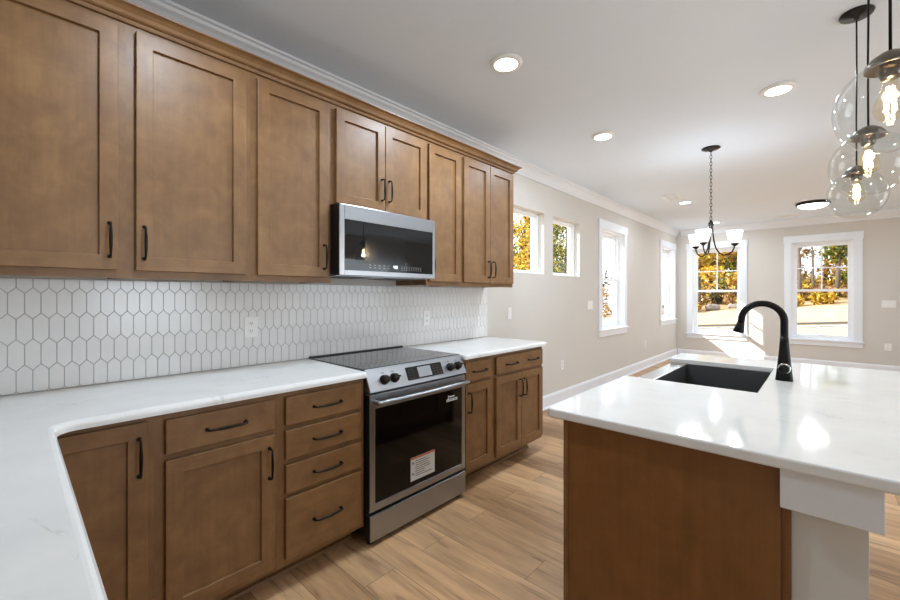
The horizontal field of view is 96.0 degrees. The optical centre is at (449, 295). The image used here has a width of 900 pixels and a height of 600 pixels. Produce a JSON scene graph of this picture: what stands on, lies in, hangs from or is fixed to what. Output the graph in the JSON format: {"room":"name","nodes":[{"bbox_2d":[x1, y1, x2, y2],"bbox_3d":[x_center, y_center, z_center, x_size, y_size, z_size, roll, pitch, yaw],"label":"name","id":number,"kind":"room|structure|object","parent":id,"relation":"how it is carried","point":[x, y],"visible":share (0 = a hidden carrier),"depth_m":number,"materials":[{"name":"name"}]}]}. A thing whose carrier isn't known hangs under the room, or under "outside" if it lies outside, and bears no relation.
{"room":"kitchen","nodes":[
{"label":"kitchen","id":0,"kind":"room"},
{"bbox_2d":[0,173,675,395],"bbox_3d":[1.307,-0.033,5.016,0.170,2.720,10.800,0,0,43],"label":"wall","id":1,"kind":"structure","parent":0,"point":[551,309],"depth_m":5.19,"materials":[{"name":"beige paint"}]},
{"bbox_2d":[0,0,125,278],"bbox_3d":[-1.708,-0.580,1.343,0.383,1.024,0.963,0,0,43],"label":"upper cabinet","id":2,"kind":"object","parent":1,"relation":"attached to","point":[63,62],"visible":1,"depth_m":1.46,"materials":[{"name":"brown wood"}]},
{"bbox_2d":[67,0,521,173],"bbox_3d":[-0.767,-1.105,2.360,0.386,0.057,3.736,0,0,43],"label":"crown molding","id":3,"kind":"structure","parent":2,"relation":"attached to","point":[124,11],"depth_m":1.97,"materials":[{"name":"brown wood"}]},
{"bbox_2d":[116,24,249,281],"bbox_3d":[-1.221,-0.580,1.870,0.383,1.024,0.473,0,0,43],"label":"upper cabinet","id":4,"kind":"object","parent":1,"relation":"attached to","point":[188,110],"visible":0.98,"depth_m":1.75,"materials":[{"name":"brown wood"}]},
{"bbox_2d":[0,278,486,395],"bbox_3d":[-0.913,0.163,2.482,0.008,0.460,3.725,0,0,43],"label":"backsplash","id":5,"kind":"structure","parent":1,"relation":"attached to","point":[55,333],"depth_m":2.04,"materials":[{"name":"white tile"}]},
{"bbox_2d":[244,317,257,337],"bbox_3d":[-1.109,0.179,2.257,0.008,0.116,0.072,0,0,43],"label":"wall outlet","id":6,"kind":"object","parent":1,"relation":"attached to","point":[250,323],"visible":1,"depth_m":2.25,"materials":[{"name":"white plastic"}]},
{"bbox_2d":[248,321,253,325],"bbox_3d":[-1.107,0.158,2.255,0.002,0.026,0.032,0,0,43],"label":"socket","id":7,"kind":"object","parent":6,"relation":"attached to","point":[250,323],"depth_m":2.25,"materials":[{"name":"white plastic"}]},
{"bbox_2d":[229,72,329,282],"bbox_3d":[-0.914,-0.580,2.203,0.383,1.024,0.431,0,0,43],"label":"upper cabinet","id":8,"kind":"object","parent":1,"relation":"attached to","point":[290,127],"visible":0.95,"depth_m":2.09,"materials":[{"name":"brown wood"}]},
{"bbox_2d":[330,103,425,218],"bbox_3d":[-0.516,-0.801,2.633,0.383,0.581,0.740,0,0,43],"label":"upper cabinet","id":9,"kind":"object","parent":1,"relation":"attached to","point":[375,165],"visible":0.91,"depth_m":2.48,"materials":[{"name":"brown wood"}]},
{"bbox_2d":[330,203,434,280],"bbox_3d":[-0.504,-0.308,2.625,0.409,0.404,0.742,0,0,43],"label":"microwave","id":10,"kind":"object","parent":9,"relation":"attached to","point":[366,243],"visible":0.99,"depth_m":2.42,"materials":[{"name":"silver metal"}]},
{"bbox_2d":[127,0,679,236],"bbox_3d":[1.401,-1.331,4.928,0.088,0.125,10.460,0,0,43],"label":"trim","id":11,"kind":"structure","parent":1,"relation":"attached to","point":[169,9],"depth_m":2.80,"materials":[{"name":"white paint"}]},
{"bbox_2d":[423,311,429,325],"bbox_3d":[-0.188,0.185,3.254,0.008,0.116,0.072,0,0,43],"label":"wall outlet","id":12,"kind":"object","parent":1,"relation":"attached to","point":[426,314],"visible":1,"depth_m":3.25,"materials":[{"name":"white plastic"}]},
{"bbox_2d":[396,140,460,285],"bbox_3d":[-0.141,-0.580,3.039,0.383,1.024,0.367,0,0,43],"label":"upper cabinet","id":13,"kind":"object","parent":1,"relation":"attached to","point":[443,165],"visible":0.49,"depth_m":2.94,"materials":[{"name":"brown wood"}]},
{"bbox_2d":[461,154,512,286],"bbox_3d":[0.221,-0.580,3.430,0.383,1.024,0.698,0,0,43],"label":"upper cabinet","id":14,"kind":"object","parent":1,"relation":"attached to","point":[486,189],"visible":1,"depth_m":3.29,"materials":[{"name":"brown wood"}]},
{"bbox_2d":[507,308,511,318],"bbox_3d":[0.606,0.187,4.124,0.010,0.116,0.072,0,0,43],"label":"light switch","id":15,"kind":"object","parent":1,"relation":"attached to","point":[509,310],"visible":1,"depth_m":4.12,"materials":[{"name":"white plastic"}]},
{"bbox_2d":[513,207,543,274],"bbox_3d":[0.777,-0.586,4.436,0.168,0.705,0.710,0,0,43],"label":"window","id":16,"kind":"structure","parent":1,"relation":"in","point":[533,217],"depth_m":4.68,"materials":[{"name":"white plastic"}]},
{"bbox_2d":[553,219,577,276],"bbox_3d":[1.401,-0.586,5.112,0.168,0.705,0.710,0,0,43],"label":"window","id":17,"kind":"structure","parent":1,"relation":"in","point":[570,227],"depth_m":5.36,"materials":[{"name":"white plastic"}]},
{"bbox_2d":[587,301,592,308],"bbox_3d":[1.923,0.137,5.549,0.010,0.116,0.165,0,0,43],"label":"light switch","id":18,"kind":"object","parent":1,"relation":"attached to","point":[589,303],"visible":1,"depth_m":5.54,"materials":[{"name":"white plastic"}]},
{"bbox_2d":[543,348,676,410],"bbox_3d":[2.639,1.232,6.310,0.030,0.149,6.750,0,0,43],"label":"baseboard","id":19,"kind":"structure","parent":1,"relation":"attached to","point":[554,398],"depth_m":5.80,"materials":[{"name":"white paint"}]},
{"bbox_2d":[598,218,628,336],"bbox_3d":[2.438,-0.243,6.203,0.210,1.689,1.136,0,0,43],"label":"window","id":20,"kind":"structure","parent":1,"relation":"in","point":[619,239],"depth_m":6.48,"materials":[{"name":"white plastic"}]},
{"bbox_2d":[659,239,676,325],"bbox_3d":[4.420,-0.243,8.347,0.210,1.689,1.136,0,0,43],"label":"window","id":21,"kind":"structure","parent":1,"relation":"in","point":[669,251],"depth_m":8.64,"materials":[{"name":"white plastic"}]},
{"bbox_2d":[170,0,899,229],"bbox_3d":[3.756,-1.468,2.752,6.840,0.150,10.800,0,0,43],"label":"ceiling","id":22,"kind":"structure","parent":0,"point":[672,80],"depth_m":2.68,"materials":[{"name":"white paint"}]},
{"bbox_2d":[490,53,522,72],"bbox_3d":[0.335,-1.383,2.423,0.196,0.019,0.196,0,0,43],"label":"recessed light","id":23,"kind":"object","parent":22,"relation":"in","point":[503,62],"visible":1,"depth_m":2.40,"materials":[{"name":"white plastic"}]},
{"bbox_2d":[591,131,614,140],"bbox_3d":[1.334,-1.383,3.530,0.196,0.019,0.196,0,0,43],"label":"recessed light","id":24,"kind":"object","parent":22,"relation":"in","point":[603,135],"visible":1,"depth_m":3.51,"materials":[{"name":"white plastic"}]},
{"bbox_2d":[661,194,682,200],"bbox_3d":[3.161,-1.389,5.766,0.190,0.007,0.380,0,0,43],"label":"ceiling vent","id":25,"kind":"object","parent":22,"relation":"in","point":[671,197],"visible":1,"depth_m":5.75,"materials":[{"name":"white plastic"}]},
{"bbox_2d":[677,200,692,203],"bbox_3d":[3.510,-1.383,6.047,0.196,0.019,0.196,0,0,43],"label":"recessed light","id":26,"kind":"object","parent":22,"relation":"in","point":[686,201],"visible":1,"depth_m":6.01,"materials":[{"name":"white plastic"}]},
{"bbox_2d":[688,145,742,256],"bbox_3d":[2.457,-0.881,3.798,0.458,1.024,0.438,0,0,43],"label":"chandelier","id":27,"kind":"object","parent":22,"relation":"hanging from","point":[702,236],"visible":1,"depth_m":3.77,"materials":[{"name":"brown metal"}]},
{"bbox_2d":[760,81,796,96],"bbox_3d":[2.212,-1.383,2.730,0.196,0.019,0.196,0,0,43],"label":"recessed light","id":28,"kind":"object","parent":22,"relation":"in","point":[780,88],"visible":1,"depth_m":2.71,"materials":[{"name":"white plastic"}]},
{"bbox_2d":[774,214,800,217],"bbox_3d":[5.927,-1.389,7.118,0.360,0.007,0.140,0,0,43],"label":"ceiling vent","id":29,"kind":"object","parent":22,"relation":"in","point":[795,214],"visible":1,"depth_m":7.13,"materials":[{"name":"white plastic"}]},
{"bbox_2d":[795,199,830,208],"bbox_3d":[5.444,-1.343,6.073,0.400,0.098,0.400,0,0,43],"label":"flush light","id":30,"kind":"object","parent":22,"relation":"attached to","point":[812,204],"visible":1,"depth_m":5.97,"materials":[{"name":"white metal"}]},
{"bbox_2d":[798,202,828,208],"bbox_3d":[5.444,-1.329,6.073,0.354,0.069,0.354,0,0,43],"label":"diffuser","id":31,"kind":"object","parent":30,"relation":"attached to","point":[802,205],"depth_m":5.99,"materials":[{"name":"white plastic"}]},
{"bbox_2d":[827,4,887,218],"bbox_3d":[2.008,-0.885,1.999,0.225,1.015,0.225,0,0,43],"label":"pendant light","id":32,"kind":"object","parent":22,"relation":"hanging from","point":[855,173],"visible":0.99,"depth_m":2.00,"materials":[{"name":"brown metal"}]},
{"bbox_2d":[850,172,862,180],"bbox_3d":[2.008,-0.589,1.999,0.044,0.045,0.044,0,0,43],"label":"socket","id":33,"kind":"object","parent":32,"relation":"attached to","point":[858,176],"depth_m":1.99,"materials":[{"name":"metal"}]},
{"bbox_2d":[828,0,892,195],"bbox_3d":[1.581,-0.885,1.530,0.225,1.015,0.225,0,0,43],"label":"pendant light","id":34,"kind":"object","parent":22,"relation":"hanging from","point":[867,136],"visible":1,"depth_m":1.53,"materials":[{"name":"brown metal"}]},
{"bbox_2d":[860,133,876,146],"bbox_3d":[1.581,-0.589,1.530,0.044,0.045,0.044,0,0,43],"label":"socket","id":35,"kind":"object","parent":34,"relation":"attached to","point":[868,140],"depth_m":1.52,"materials":[{"name":"metal"}]},
{"bbox_2d":[831,0,899,152],"bbox_3d":[1.152,-0.885,1.059,0.225,1.015,0.225,0,0,43],"label":"pendant light","id":36,"kind":"object","parent":22,"relation":"hanging from","point":[885,67],"visible":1,"depth_m":1.06,"materials":[{"name":"brown metal"}]},
{"bbox_2d":[878,59,899,81],"bbox_3d":[1.152,-0.589,1.059,0.044,0.045,0.044,0,0,43],"label":"socket","id":37,"kind":"object","parent":36,"relation":"attached to","point":[888,71],"depth_m":1.05,"materials":[{"name":"metal"}]},
{"bbox_2d":[234,359,899,599],"bbox_3d":[3.756,1.367,2.752,6.840,0.120,10.800,0,0,43],"label":"floor","id":38,"kind":"structure","parent":0,"point":[501,538],"depth_m":2.06,"materials":[{"name":"brown wood"}]},
{"bbox_2d":[57,416,153,599],"bbox_3d":[-1.362,0.865,1.508,0.649,0.883,0.325,0,0,43],"label":"base cabinet","id":39,"kind":"object","parent":38,"relation":"on","point":[110,467],"visible":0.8,"depth_m":1.36,"materials":[{"name":"brown wood"}]},
{"bbox_2d":[154,394,277,599],"bbox_3d":[-1.101,0.865,1.790,0.649,0.883,0.444,0,0,43],"label":"base cabinet","id":40,"kind":"object","parent":38,"relation":"on","point":[216,466],"visible":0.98,"depth_m":1.58,"materials":[{"name":"brown wood"}]},
{"bbox_2d":[266,379,362,581],"bbox_3d":[-0.798,0.865,2.118,0.649,0.883,0.449,0,0,43],"label":"base cabinet","id":41,"kind":"object","parent":38,"relation":"on","point":[320,428],"visible":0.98,"depth_m":1.90,"materials":[{"name":"brown wood"}]},
{"bbox_2d":[308,346,469,543],"bbox_3d":[-0.364,0.844,2.550,0.702,0.925,0.760,0,0,43],"label":"range","id":42,"kind":"object","parent":38,"relation":"on","point":[414,398],"visible":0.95,"depth_m":2.32,"materials":[{"name":"silver metal"}]},
{"bbox_2d":[308,347,458,370],"bbox_3d":[-0.408,0.393,2.591,0.580,0.011,0.760,0,0,43],"label":"cooktop","id":43,"kind":"object","parent":42,"relation":"in","point":[386,358],"depth_m":2.51,"materials":[{"name":"black glass"}]},
{"bbox_2d":[462,355,491,479],"bbox_3d":[-0.006,0.865,2.974,0.649,0.883,0.336,0,0,43],"label":"base cabinet","id":44,"kind":"object","parent":38,"relation":"on","point":[478,393],"visible":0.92,"depth_m":2.78,"materials":[{"name":"brown wood"}]},
{"bbox_2d":[479,346,542,471],"bbox_3d":[0.344,0.865,3.352,0.649,0.883,0.694,0,0,43],"label":"base cabinet","id":45,"kind":"object","parent":38,"relation":"on","point":[517,376],"visible":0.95,"depth_m":3.12,"materials":[{"name":"brown wood"}]},
{"bbox_2d":[406,337,546,359],"bbox_3d":[0.231,0.408,3.243,0.638,0.030,1.060,0,0,43],"label":"countertop","id":46,"kind":"structure","parent":45,"relation":"on","point":[472,348],"depth_m":3.13,"materials":[{"name":"white stone"}]},
{"bbox_2d":[563,364,790,599],"bbox_3d":[1.212,0.865,1.859,0.619,0.883,1.774,0,0,43],"label":"base cabinet","id":47,"kind":"object","parent":38,"relation":"on","point":[644,518],"visible":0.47,"depth_m":1.19,"materials":[{"name":"brown wood"}]},
{"bbox_2d":[548,353,899,495],"bbox_3d":[1.381,0.408,1.696,1.154,0.030,1.834,0,0,43],"label":"countertop","id":48,"kind":"structure","parent":47,"relation":"on","point":[835,423],"depth_m":1.31,"materials":[{"name":"white stone"}]},
{"bbox_2d":[640,363,770,392],"bbox_3d":[1.317,0.549,2.078,0.538,0.251,0.768,0,0,43],"label":"sink","id":49,"kind":"object","parent":48,"relation":"in","point":[734,379],"visible":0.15,"depth_m":2.32,"materials":[{"name":"black metal"}]},
{"bbox_2d":[733,300,792,381],"bbox_3d":[1.474,0.209,1.916,0.228,0.368,0.096,0,0,43],"label":"faucet","id":50,"kind":"object","parent":48,"relation":"on","point":[784,367],"visible":1,"depth_m":1.87,"materials":[{"name":"black metal"}]},
{"bbox_3d":[-1.017,0.865,0.550,1.440,0.883,0.722,0,0,43],"label":"base cabinet","id":51,"kind":"object","parent":38,"relation":"on","visible":0},
{"bbox_2d":[0,359,366,599],"bbox_3d":[-0.796,0.408,1.135,1.990,0.030,1.902,0,0,43],"label":"countertop","id":52,"kind":"structure","parent":51,"relation":"on","point":[46,552],"depth_m":1.07,"materials":[{"name":"white stone"}]},
{"bbox_2d":[676,217,899,365],"bbox_3d":[7.364,-0.033,6.654,6.500,2.720,0.170,0,0,43],"label":"wall","id":53,"kind":"structure","parent":0,"point":[881,240],"depth_m":7.43,"materials":[{"name":"beige paint"}]},
{"bbox_2d":[685,240,747,340],"bbox_3d":[5.492,-0.093,8.350,1.086,1.989,0.210,0,0,43],"label":"window","id":54,"kind":"structure","parent":53,"relation":"in","point":[693,331],"depth_m":8.38,"materials":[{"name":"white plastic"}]},
{"bbox_2d":[678,349,899,371],"bbox_3d":[7.307,1.232,6.571,6.469,0.149,0.030,0,0,43],"label":"baseboard","id":55,"kind":"structure","parent":53,"relation":"attached to","point":[714,353],"depth_m":7.38,"materials":[{"name":"white paint"}]},
{"bbox_2d":[680,209,899,235],"bbox_3d":[7.309,-1.331,6.530,6.411,0.125,0.088,0,0,43],"label":"trim","id":56,"kind":"structure","parent":53,"relation":"attached to","point":[893,213],"depth_m":7.32,"materials":[{"name":"white paint"}]},
{"bbox_2d":[783,231,864,347],"bbox_3d":[6.667,-0.093,7.264,1.066,1.989,0.210,0,0,43],"label":"window","id":57,"kind":"structure","parent":53,"relation":"in","point":[854,240],"depth_m":7.18,"materials":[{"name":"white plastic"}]},
{"bbox_2d":[884,343,891,350],"bbox_3d":[7.215,0.857,6.670,0.085,0.116,0.008,0,0,43],"label":"wall outlet","id":58,"kind":"object","parent":53,"relation":"attached to","point":[888,347],"visible":1,"depth_m":6.67,"materials":[{"name":"white plastic"}]},
{"bbox_2d":[882,300,895,307],"bbox_3d":[7.221,0.147,6.663,0.165,0.116,0.010,0,0,43],"label":"light switch","id":59,"kind":"object","parent":53,"relation":"attached to","point":[885,303],"visible":1,"depth_m":6.66,"materials":[{"name":"white plastic"}]},
{"bbox_2d":[780,469,884,599],"bbox_3d":[1.482,0.865,1.591,0.176,0.883,1.792,0,0,43],"label":"support post","id":60,"kind":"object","parent":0,"point":[832,521],"depth_m":0.96,"materials":[{"name":"grey paint"}]},
{"label":"outside","id":61,"kind":"structure","parent":0,"visible":0},
{"bbox_3d":[8.449,4.407,12.617,120.000,0.200,90.000,0,0,43],"label":"ground","id":62,"kind":"structure","parent":61,"visible":0},
{"bbox_2d":[513,215,559,272],"bbox_3d":[3.029,-0.121,16.418,2.839,8.059,2.594,0,0,31],"label":"tree","id":63,"kind":"object","parent":62,"relation":"on","point":[523,262],"visible":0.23,"depth_m":15.89,"materials":[{"name":"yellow plant"}]},
{"bbox_2d":[513,228,566,272],"bbox_3d":[5.979,-1.594,31.025,6.726,11.005,4.881,0,0,43],"label":"tree","id":64,"kind":"object","parent":62,"relation":"on","point":[514,246],"visible":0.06,"depth_m":30.11,"materials":[{"name":"grey plant"}]},
{"bbox_2d":[553,224,566,273],"bbox_3d":[5.712,-0.594,19.727,3.256,9.004,2.481,0,0,43],"label":"tree","id":65,"kind":"object","parent":62,"relation":"on","point":[559,229],"visible":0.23,"depth_m":19.84,"materials":[{"name":"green plant"}]},
{"bbox_2d":[553,256,611,285],"bbox_3d":[10.739,-1.593,36.266,4.446,11.004,6.717,0,0,-36],"label":"tree","id":66,"kind":"object","parent":62,"relation":"on","point":[559,256],"visible":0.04,"depth_m":35.89,"materials":[{"name":"grey plant"}]},
{"bbox_2d":[603,251,612,319],"bbox_3d":[8.150,-0.194,22.084,1.965,8.202,1.498,0,0,-43],"label":"tree","id":67,"kind":"object","parent":62,"relation":"on","point":[606,307],"visible":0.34,"depth_m":22.01,"materials":[{"name":"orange plant"}]},
{"bbox_2d":[603,305,664,321],"bbox_3d":[11.317,2.456,25.626,3.550,3.702,5.400,0,0,43],"label":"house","id":68,"kind":"structure","parent":62,"relation":"on","point":[609,318],"depth_m":24.00,"materials":[{"name":"white"}]},
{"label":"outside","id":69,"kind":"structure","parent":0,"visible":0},
{"bbox_2d":[662,269,847,326],"bbox_3d":[22.108,-0.205,16.128,26.307,2.645,26.300,0,0,43],"label":"slope","id":70,"kind":"structure","parent":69,"point":[837,311],"depth_m":12.68,"materials":[{"name":"soil"}]},
{"bbox_2d":[698,252,726,306],"bbox_3d":[9.749,-2.008,15.870,1.964,5.003,1.928,0,0,29],"label":"tree","id":71,"kind":"object","parent":70,"relation":"on","point":[704,262],"visible":0.23,"depth_m":15.40,"materials":[{"name":"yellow plant"}]},
{"bbox_2d":[705,304,720,310],"bbox_3d":[9.498,0.443,14.644,0.509,0.264,0.362,0,0,43],"label":"rock","id":72,"kind":"object","parent":70,"relation":"on","point":[709,307],"visible":0.98,"depth_m":14.54,"materials":[{"name":"beige stone"}]},
{"bbox_2d":[700,256,735,288],"bbox_3d":[13.522,-3.130,20.931,3.079,7.009,2.705,0,0,43],"label":"tree","id":73,"kind":"object","parent":70,"relation":"on","point":[727,265],"visible":0.11,"depth_m":20.28,"materials":[{"name":"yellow plant"}]},
{"bbox_2d":[701,263,735,289],"bbox_3d":[15.809,-2.520,23.909,4.288,6.232,2.991,0,0,43],"label":"tree","id":74,"kind":"object","parent":70,"relation":"on","point":[711,282],"visible":0.02,"depth_m":23.42,"materials":[{"name":"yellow plant"}]},
{"bbox_2d":[708,287,731,304],"bbox_3d":[11.095,0.087,16.426,1.045,0.868,0.756,0,0,43],"label":"shrub","id":75,"kind":"object","parent":70,"relation":"on","point":[716,295],"visible":0.41,"depth_m":16.44,"materials":[{"name":"green plant"}]},
{"bbox_2d":[720,251,736,289],"bbox_3d":[12.747,-2.690,17.559,2.290,6.005,2.160,0,0,43],"label":"tree","id":76,"kind":"object","parent":70,"relation":"on","point":[733,281],"visible":0.1,"depth_m":17.49,"materials":[{"name":"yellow plant"}]},
{"bbox_2d":[720,292,736,304],"bbox_3d":[10.732,0.131,15.139,1.037,0.693,0.734,0,0,43],"label":"shrub","id":77,"kind":"object","parent":70,"relation":"on","point":[730,297],"visible":0.48,"depth_m":15.19,"materials":[{"name":"orange plant"}]},
{"bbox_2d":[727,304,736,308],"bbox_3d":[10.062,0.416,14.390,0.364,0.210,0.277,0,0,43],"label":"rock","id":78,"kind":"object","parent":70,"relation":"on","point":[730,306],"visible":0.7,"depth_m":14.31,"materials":[{"name":"beige stone"}]},
{"bbox_2d":[797,247,802,295],"bbox_3d":[12.371,-2.753,14.118,0.587,6.004,0.321,0,0,-24],"label":"tree","id":79,"kind":"object","parent":70,"relation":"on","point":[798,249],"visible":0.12,"depth_m":14.05,"materials":[{"name":"grey plant"}]},
{"bbox_2d":[797,294,804,305],"bbox_3d":[11.087,0.180,13.195,0.748,0.560,0.571,0,0,43],"label":"shrub","id":80,"kind":"object","parent":70,"relation":"on","point":[800,299],"visible":0.2,"depth_m":12.96,"materials":[{"name":"yellow plant"}]},
{"bbox_2d":[797,248,816,288],"bbox_3d":[15.687,-2.871,18.239,2.396,6.009,1.324,0,0,-36],"label":"tree","id":81,"kind":"object","parent":70,"relation":"on","point":[803,250],"visible":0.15,"depth_m":17.98,"materials":[{"name":"grey plant"}]},
{"bbox_2d":[806,247,815,285],"bbox_3d":[13.267,-2.818,14.776,0.912,6.003,0.504,0,0,12],"label":"tree","id":82,"kind":"object","parent":70,"relation":"on","point":[812,250],"visible":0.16,"depth_m":14.74,"materials":[{"name":"grey plant"}]},
{"bbox_2d":[802,248,828,285],"bbox_3d":[18.631,-2.650,19.908,3.657,6.655,2.317,0,0,43],"label":"tree","id":83,"kind":"object","parent":70,"relation":"on","point":[824,259],"visible":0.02,"depth_m":20.12,"materials":[{"name":"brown plant"}]},
{"bbox_2d":[805,283,837,301],"bbox_3d":[12.673,-0.048,13.826,0.873,0.729,0.635,0,0,43],"label":"shrub","id":84,"kind":"object","parent":70,"relation":"on","point":[818,286],"visible":0.2,"depth_m":13.81,"materials":[{"name":"orange plant"}]},
{"bbox_2d":[807,292,839,304],"bbox_3d":[11.730,0.118,12.734,0.773,0.549,0.569,0,0,43],"label":"shrub","id":85,"kind":"object","parent":70,"relation":"on","point":[820,297],"visible":0.94,"depth_m":12.63,"materials":[{"name":"yellow plant"}]},
{"bbox_2d":[816,246,847,287],"bbox_3d":[17.030,-3.501,16.980,2.548,7.012,1.805,0,0,43],"label":"tree","id":86,"kind":"object","parent":70,"relation":"on","point":[825,270],"visible":0.09,"depth_m":17.20,"materials":[{"name":"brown plant"}]},
{"bbox_2d":[817,245,847,294],"bbox_3d":[14.291,-2.908,14.970,1.550,6.006,2.158,0,0,43],"label":"tree","id":87,"kind":"object","parent":70,"relation":"on","point":[838,254],"visible":0.39,"depth_m":15.13,"materials":[{"name":"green plant"}]},
{"bbox_2d":[841,285,847,298],"bbox_3d":[13.107,-0.092,12.952,0.865,0.744,0.703,0,0,43],"label":"shrub","id":88,"kind":"object","parent":70,"relation":"on","point":[846,286],"visible":0.03,"depth_m":13.16,"materials":[{"name":"orange plant"}]},
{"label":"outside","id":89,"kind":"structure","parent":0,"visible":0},
{"label":"yard","id":90,"kind":"structure","parent":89,"visible":0},
{"bbox_2d":[698,321,847,335],"bbox_3d":[10.085,1.250,9.130,12.864,2.015,0.340,0,0,43],"label":"wall","id":91,"kind":"structure","parent":90,"relation":"on","point":[822,330],"depth_m":9.93,"materials":[{"name":"concrete"}]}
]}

